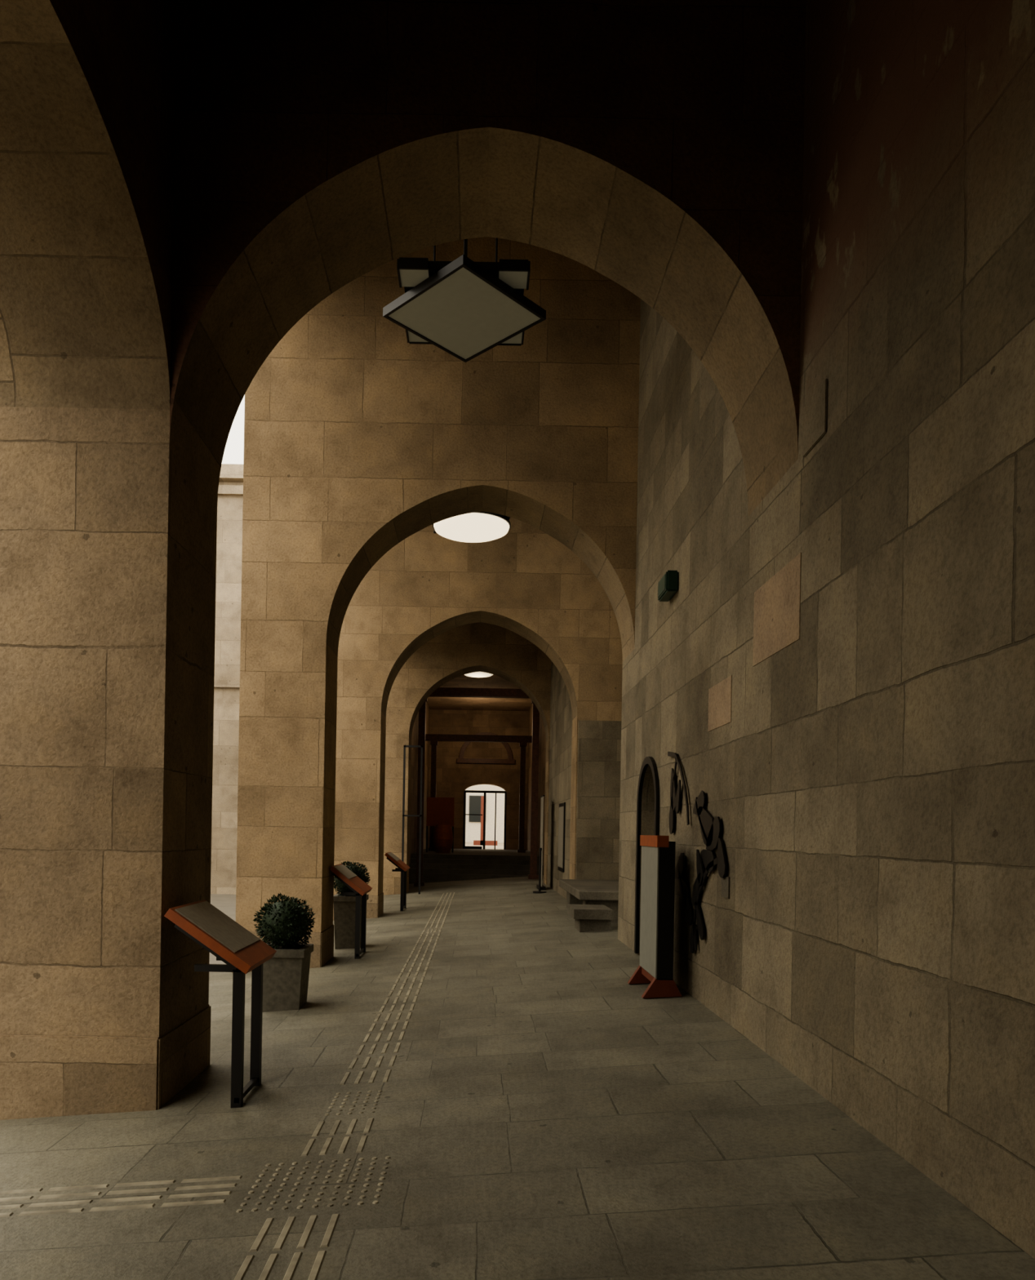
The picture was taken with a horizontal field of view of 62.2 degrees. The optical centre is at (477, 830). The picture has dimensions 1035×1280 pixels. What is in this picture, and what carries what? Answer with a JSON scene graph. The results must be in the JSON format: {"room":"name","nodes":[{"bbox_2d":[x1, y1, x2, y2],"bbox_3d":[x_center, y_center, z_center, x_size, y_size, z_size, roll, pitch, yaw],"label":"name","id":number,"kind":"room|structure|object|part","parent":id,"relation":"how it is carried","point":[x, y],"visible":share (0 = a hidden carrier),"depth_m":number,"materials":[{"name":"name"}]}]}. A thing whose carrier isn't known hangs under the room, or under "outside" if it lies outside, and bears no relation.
{"room":"arcade walkway","nodes":[
{"label":"arcade walkway","id":0,"kind":"room"},
{"bbox_2d":[0,0,177,409],"bbox_3d":[-2.382,-1.892,3.125,1.050,8.000,4.050,1,0,0],"label":"arch","id":1,"kind":"object","parent":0,"point":[87,87],"depth_m":4.72,"materials":[{"name":"beige stone"}]},
{"bbox_2d":[0,0,806,1038],"bbox_3d":[-0.476,-2.809,5.625,4.830,9.900,0.950,1,0,0],"label":"archway","id":2,"kind":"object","parent":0,"point":[655,147],"depth_m":5.15,"materials":[{"name":"beige stone"}]},
{"bbox_2d":[0,1004,210,1119],"bbox_3d":[-2.454,1.667,5.625,1.092,0.880,1.010,1,0,0],"label":"pillar base","id":3,"kind":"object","parent":2,"relation":"attached to","point":[42,1076],"depth_m":5.12,"materials":[{"name":"stone"}]},
{"bbox_2d":[408,702,429,866],"bbox_3d":[-2.371,-1.692,30.850,0.400,7.600,14.300,1,0,0],"label":"wall","id":4,"kind":"structure","parent":0,"point":[414,766],"depth_m":30.39,"materials":[{"name":"brown stone"}]},
{"bbox_2d":[235,236,640,933],"bbox_3d":[-0.476,-2.809,10.935,4.830,9.900,0.870,1,0,0],"label":"wall","id":5,"kind":"structure","parent":0,"point":[360,438],"depth_m":10.50,"materials":[{"name":"stone"}]},
{"bbox_2d":[231,924,333,973],"bbox_3d":[-2.454,1.667,10.935,1.092,0.880,0.930,1,0,0],"label":"trim","id":6,"kind":"structure","parent":5,"relation":"attached to","point":[323,942],"depth_m":10.48,"materials":[{"name":"stone"}]},
{"bbox_2d":[382,622,551,894],"bbox_3d":[-0.471,-2.809,23.250,4.840,9.900,0.900,1,0,0],"label":"wall","id":7,"kind":"structure","parent":0,"point":[502,652],"depth_m":22.80,"materials":[{"name":"stone"}]},
{"bbox_2d":[410,848,539,860],"bbox_3d":[-0.018,1.025,33.340,4.400,0.450,9.320,1,0,0],"label":"floor","id":8,"kind":"structure","parent":0,"point":[465,854],"depth_m":28.68,"materials":[{"name":"stone"}]},
{"bbox_2d":[427,740,437,851],"bbox_3d":[-1.697,-1.355,33.100,0.300,4.250,0.300,1,0,0],"label":"column","id":9,"kind":"structure","parent":8,"relation":"on","point":[433,744],"depth_m":33.00,"materials":[{"name":"red wood"}]},
{"bbox_2d":[426,797,454,852],"bbox_3d":[-1.346,-0.224,31.225,1.000,2.000,0.050,1,0,0],"label":"poster board","id":10,"kind":"object","parent":8,"relation":"on","point":[440,811],"visible":0.9,"depth_m":31.20,"materials":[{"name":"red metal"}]},
{"bbox_2d":[432,824,453,853],"bbox_3d":[-1.205,0.279,30.300,0.720,1.000,0.720,1,0,0],"label":"wooden barrel","id":11,"kind":"object","parent":8,"relation":"on","point":[442,838],"visible":0.98,"depth_m":30.03,"materials":[{"name":"brown wood"}]},
{"bbox_2d":[517,742,527,853],"bbox_3d":[1.743,-1.295,33.100,0.300,4.250,0.300,1,0,0],"label":"column","id":12,"kind":"structure","parent":8,"relation":"on","point":[522,744],"depth_m":33.00,"materials":[{"name":"red wood"}]},
{"bbox_2d":[425,733,532,742],"bbox_3d":[0.062,-3.575,33.100,4.400,0.250,0.240,1,0,0],"label":"timber beam","id":13,"kind":"structure","parent":12,"relation":"on","point":[439,737],"depth_m":32.98,"materials":[{"name":"red wood"}]},
{"bbox_2d":[333,517,622,895],"bbox_3d":[0.179,-2.797,16.950,6.140,9.900,0.900,1,0,0],"label":"wall","id":14,"kind":"structure","parent":0,"point":[526,582],"depth_m":16.50,"materials":[{"name":"stone"}]},
{"bbox_2d":[333,892,383,920],"bbox_3d":[-2.454,1.667,16.950,1.092,0.880,0.960,1,0,0],"label":"trim","id":15,"kind":"structure","parent":14,"relation":"attached to","point":[375,904],"depth_m":16.47,"materials":[{"name":"stone"}]},
{"bbox_2d":[427,709,528,849],"bbox_3d":[0.030,-1.700,38.250,5.200,7.700,0.500,1,0,0],"label":"wall","id":16,"kind":"structure","parent":0,"point":[453,778],"depth_m":38.00,"materials":[{"name":"brown stone"}]},
{"bbox_2d":[462,790,506,849],"bbox_3d":[0.349,-0.494,38.100,1.920,2.600,0.100,1,0,0],"label":"door","id":17,"kind":"structure","parent":16,"relation":"in","point":[485,792],"depth_m":38.05,"materials":[{"name":"black metal"}]},
{"bbox_2d":[457,732,515,764],"bbox_3d":[0.394,-3.684,37.940,2.560,1.380,0.120,1,0,0],"label":"trim","id":18,"kind":"structure","parent":16,"relation":"attached to","point":[461,760],"depth_m":37.88,"materials":[{"name":"red wood"}]},
{"bbox_2d":[426,675,532,711],"bbox_3d":[0.095,-5.449,31.050,5.200,0.200,14.700,1,0,0],"label":"ceiling","id":19,"kind":"structure","parent":0,"point":[463,681],"depth_m":35.13,"materials":[{"name":"brown stone"}]},
{"bbox_2d":[463,671,493,677],"bbox_3d":[0.040,-5.139,27.300,1.160,0.422,1.160,1,0,-8],"label":"pendant lamp","id":20,"kind":"object","parent":19,"relation":"hanging from","point":[476,674],"visible":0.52,"depth_m":27.15,"materials":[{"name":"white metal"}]},
{"bbox_2d":[0,875,1034,1279],"bbox_3d":[0.069,1.762,11.500,6.800,0.980,31.800,1,0,0],"label":"floor","id":21,"kind":"structure","parent":0,"point":[536,1116],"depth_m":4.21,"materials":[{"name":"grey stone"}]},
{"bbox_2d":[164,899,276,1107],"bbox_3d":[-1.574,1.045,5.300,0.511,1.184,0.640,1,0,0],"label":"lectern","id":22,"kind":"object","parent":21,"relation":"on","point":[242,952],"visible":1,"depth_m":5.09,"materials":[{"name":"red-brown wood"},{"name":"black metal"},{"name":"grey information panel"}]},
{"bbox_3d":[-1.591,0.584,5.300,0.360,0.251,0.580,1,0,0],"label":"board panel","id":23,"kind":"part","parent":22,"relation":"part of","materials":[{"name":"grey metal"}]},
{"bbox_3d":[-1.567,0.640,5.300,0.511,0.375,0.640,1,0,0],"label":"board frame","id":24,"kind":"part","parent":22,"relation":"part of","materials":[{"name":"brown wood"}]},
{"bbox_2d":[0,892,454,1279],"bbox_3d":[-1.828,1.660,11.430,2.823,0.232,21.300,1,0,0],"label":"tactile paving","id":25,"kind":"object","parent":21,"relation":"on","point":[321,1255],"visible":1,"depth_m":3.90,"materials":[{"name":"tile"}]},
{"bbox_2d":[252,892,315,1011],"bbox_3d":[-1.823,1.124,8.101,0.579,1.096,0.586,1,0,0],"label":"potted shrub","id":26,"kind":"object","parent":21,"relation":"on","point":[284,923],"visible":1,"depth_m":7.91,"materials":[{"name":"green plant"}]},
{"bbox_2d":[328,863,372,959],"bbox_3d":[-1.670,1.048,11.350,0.464,1.194,0.800,1,0,0],"label":"lectern","id":27,"kind":"object","parent":21,"relation":"on","point":[357,886],"visible":1,"depth_m":11.04,"materials":[{"name":"black metal"}]},
{"bbox_2d":[332,872,358,894],"bbox_3d":[-1.691,0.673,11.350,0.348,0.279,0.680,1,0,0],"label":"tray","id":28,"kind":"object","parent":27,"relation":"on","point":[352,877],"depth_m":11.04,"materials":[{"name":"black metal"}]},
{"bbox_3d":[-1.741,0.536,11.350,0.203,0.158,0.740,1,0,0],"label":"board panel","id":29,"kind":"part","parent":27,"relation":"part of","materials":[{"name":"grey metal"}]},
{"bbox_3d":[-1.663,0.638,11.350,0.464,0.374,0.800,1,0,0],"label":"board frame","id":30,"kind":"part","parent":27,"relation":"part of","materials":[{"name":"brown wood"}]},
{"bbox_2d":[333,861,370,949],"bbox_3d":[-1.825,1.045,12.303,0.576,1.255,0.603,1,0,0],"label":"potted shrub","id":31,"kind":"object","parent":21,"relation":"on","point":[344,905],"visible":0.54,"depth_m":12.11,"materials":[{"name":"green plant"}]},
{"bbox_2d":[384,852,409,911],"bbox_3d":[-1.670,1.048,17.950,0.464,1.194,0.900,1,0,0],"label":"lectern","id":32,"kind":"object","parent":21,"relation":"on","point":[402,866],"visible":1,"depth_m":17.59,"materials":[{"name":"black metal"}]},
{"bbox_3d":[-1.741,0.536,17.950,0.203,0.158,0.840,1,0,0],"label":"board panel","id":33,"kind":"part","parent":32,"relation":"part of","materials":[{"name":"grey metal"}]},
{"bbox_2d":[386,857,402,871],"bbox_3d":[-1.691,0.673,17.950,0.348,0.279,0.780,1,0,0],"label":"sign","id":34,"kind":"object","parent":32,"relation":"on","point":[396,861],"depth_m":17.56,"materials":[{"name":"black metal"}]},
{"bbox_3d":[-1.663,0.638,17.950,0.464,0.374,0.900,1,0,0],"label":"board frame","id":35,"kind":"part","parent":32,"relation":"part of","materials":[{"name":"brown wood"}]},
{"bbox_2d":[401,745,422,893],"bbox_3d":[-1.695,-0.277,22.325,0.500,3.906,0.050,1,0,0],"label":"frame","id":36,"kind":"object","parent":21,"relation":"on","point":[404,746],"visible":0.91,"depth_m":22.30,"materials":[{"name":"black metal"}]},
{"bbox_2d":[413,697,427,886],"bbox_3d":[-1.699,-1.211,25.900,0.300,5.738,0.300,1,0,0],"label":"column","id":37,"kind":"structure","parent":21,"relation":"on","point":[422,712],"depth_m":25.80,"materials":[{"name":"red wood"}]},
{"bbox_2d":[428,687,529,698],"bbox_3d":[0.073,-4.174,25.900,4.400,0.250,0.240,1,0,0],"label":"timber beam","id":38,"kind":"structure","parent":37,"relation":"on","point":[440,691],"depth_m":25.78,"materials":[{"name":"red wood"}]},
{"bbox_2d":[408,857,543,884],"bbox_3d":[-0.024,1.400,28.040,4.380,0.900,1.280,1,0,0],"label":"stairs","id":39,"kind":"structure","parent":21,"relation":"on","point":[434,870],"depth_m":27.79,"materials":[{"name":"stone"}]},
{"bbox_2d":[528,700,539,879],"bbox_3d":[1.743,-1.289,25.900,0.300,5.462,0.300,1,0,0],"label":"column","id":40,"kind":"structure","parent":21,"relation":"on","point":[533,874],"depth_m":25.80,"materials":[{"name":"red wood"}]},
{"bbox_2d":[533,848,546,893],"bbox_3d":[1.484,0.926,20.200,0.320,1.060,0.320,1,0,0],"label":"barrier post","id":41,"kind":"object","parent":21,"relation":"on","point":[540,849],"visible":0.99,"depth_m":20.18,"materials":[{"name":"black metal"}]},
{"bbox_2d":[536,795,545,890],"bbox_3d":[1.615,0.284,21.400,0.160,2.330,0.860,1,0,0],"label":"roll-up banner","id":42,"kind":"object","parent":21,"relation":"on","point":[543,887],"visible":0.82,"depth_m":21.21,"materials":[{"name":"black metal"}]},
{"bbox_2d":[559,879,618,932],"bbox_3d":[2.229,1.219,14.275,1.700,0.580,4.150,1,0,0],"label":"stone bench","id":43,"kind":"object","parent":21,"relation":"on","point":[593,904],"visible":0.56,"depth_m":13.10,"materials":[{"name":"grey stone"}]},
{"bbox_2d":[627,835,682,998],"bbox_3d":[1.617,0.745,7.800,0.340,1.410,0.780,1,0,0],"label":"sign","id":44,"kind":"object","parent":21,"relation":"on","point":[655,967],"visible":1,"depth_m":7.42,"materials":[{"name":"black metal"}]},
{"bbox_3d":[1.563,0.709,7.800,0.010,1.140,0.740,1,0,0],"label":"panel","id":45,"kind":"part","parent":44,"relation":"part of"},
{"bbox_2d":[526,703,546,865],"bbox_3d":[2.428,-1.608,30.850,0.400,7.600,14.300,1,0,0],"label":"wall","id":46,"kind":"structure","parent":0,"point":[542,743],"depth_m":30.79,"materials":[{"name":"brown stone"}]},
{"bbox_2d":[546,660,572,899],"bbox_3d":[2.196,-2.912,20.200,0.510,9.600,5.600,1,0,0],"label":"wall","id":47,"kind":"structure","parent":0,"point":[561,713],"depth_m":20.15,"materials":[{"name":"stone"}]},
{"bbox_2d":[557,802,565,871],"bbox_3d":[1.871,0.133,19.000,0.035,1.500,1.200,1,0,0],"label":"framed notice","id":48,"kind":"object","parent":47,"relation":"attached to","point":[562,816],"visible":1,"depth_m":18.77,"materials":[{"name":"black metal"}]},
{"bbox_2d":[575,720,621,879],"bbox_3d":[2.557,-0.105,16.440,1.290,4.000,0.120,1,0,0],"label":"pier","id":49,"kind":"object","parent":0,"point":[599,742],"visible":0.43,"depth_m":16.38,"materials":[{"name":"stone"}]},
{"bbox_2d":[617,0,1034,1258],"bbox_3d":[2.239,-2.761,3.685,0.600,9.900,15.370,1,0,0],"label":"wall","id":50,"kind":"structure","parent":0,"point":[869,783],"depth_m":4.03,"materials":[{"name":"stone"}]},
{"bbox_2d":[634,756,659,953],"bbox_3d":[1.864,0.298,9.420,0.038,2.230,1.080,1,0,0],"label":"door","id":51,"kind":"structure","parent":50,"relation":"in","point":[648,761],"depth_m":9.88,"materials":[{"name":"black metal"}]},
{"bbox_2d":[657,570,679,601],"bbox_3d":[1.870,-2.398,8.400,0.125,0.200,0.400,1,0,0],"label":"emergency light","id":52,"kind":"object","parent":50,"relation":"attached to","point":[668,586],"visible":1,"depth_m":8.23,"materials":[{"name":"green plastic"}]},
{"bbox_2d":[667,751,726,953],"bbox_3d":[1.875,0.133,7.400,0.045,1.824,2.007,1,0,0],"label":"wall ornament","id":53,"kind":"object","parent":50,"relation":"attached to","point":[711,828],"visible":0.99,"depth_m":7.17,"materials":[{"name":"black metal"}]},
{"bbox_2d":[707,675,732,731],"bbox_3d":[1.905,-0.992,6.735,0.005,0.350,0.630,1,0,0],"label":"stone","id":54,"kind":"object","parent":50,"relation":"attached to","point":[720,695],"visible":1,"depth_m":6.70,"materials":[{"name":"beige stone"}]},
{"bbox_2d":[721,875,730,898],"bbox_3d":[1.877,0.423,6.470,0.012,0.160,0.180,1,0,0],"label":"wall plaque","id":55,"kind":"object","parent":50,"relation":"attached to","point":[726,882],"visible":0.86,"depth_m":6.44,"materials":[{"name":"stone"}]},
{"bbox_2d":[752,552,801,666],"bbox_3d":[1.912,-1.392,5.495,0.005,0.510,0.850,1,0,0],"label":"stone","id":56,"kind":"object","parent":50,"relation":"attached to","point":[777,602],"visible":1,"depth_m":5.44,"materials":[{"name":"beige stone"}]},
{"bbox_2d":[802,377,827,457],"bbox_3d":[1.925,-2.347,4.885,0.012,0.300,0.330,1,0,0],"label":"stone","id":57,"kind":"object","parent":50,"relation":"attached to","point":[815,411],"visible":1,"depth_m":4.86,"materials":[{"name":"stone"}]},
{"bbox_3d":[0.417,-7.844,14.450,6.440,0.200,16.700,1,0,0],"label":"ceiling","id":58,"kind":"structure","parent":0,"visible":0},
{"bbox_2d":[382,237,546,362],"bbox_3d":[-0.099,-6.360,8.300,1.502,2.785,1.502,1,0,18],"label":"pendant lamp","id":59,"kind":"object","parent":58,"relation":"hanging from","point":[463,307],"visible":0.82,"depth_m":8.13,"materials":[{"name":"black metal"}]},
{"bbox_2d":[432,511,511,542],"bbox_3d":[-0.069,-6.336,14.200,1.310,2.832,1.310,1,0,0],"label":"pendant lamp","id":60,"kind":"object","parent":58,"relation":"hanging from","point":[477,526],"visible":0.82,"depth_m":13.97,"materials":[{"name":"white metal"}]},
{"label":"outside","id":61,"kind":"structure","parent":0,"visible":0},
{"bbox_2d":[208,893,235,972],"bbox_3d":[-16.685,1.844,17.500,26.700,0.330,85.000,1,0,0],"label":"ground","id":62,"kind":"structure","parent":61,"point":[225,903],"depth_m":21.40,"materials":[{"name":"grey stone"}]},
{"bbox_2d":[210,463,243,894],"bbox_3d":[-8.625,-4.376,25.150,10.600,12.450,0.900,1,0,0],"label":"building","id":63,"kind":"structure","parent":62,"relation":"on","point":[230,489],"depth_m":25.00,"materials":[{"name":"stone"}]},
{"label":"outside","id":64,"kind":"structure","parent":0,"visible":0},
{"bbox_2d":[465,842,503,848],"bbox_3d":[2.482,1.058,59.250,35.000,0.370,41.500,1,0,0],"label":"ground","id":65,"kind":"structure","parent":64,"point":[500,846],"depth_m":47.61,"materials":[{"name":"stone"}]},
{"bbox_2d":[465,784,505,843],"bbox_3d":[2.101,-5.764,62.450,20.000,13.300,1.100,1,0,0],"label":"building","id":66,"kind":"structure","parent":65,"relation":"on","point":[473,823],"depth_m":62.00,"materials":[{"name":"paint"}]},
{"bbox_2d":[473,795,497,845],"bbox_3d":[0.511,-0.601,50.125,1.400,2.880,0.250,1,0,0],"label":"post","id":67,"kind":"object","parent":65,"relation":"on","point":[480,842],"visible":0.75,"depth_m":50.00,"materials":[{"name":"paint"}]}
]}

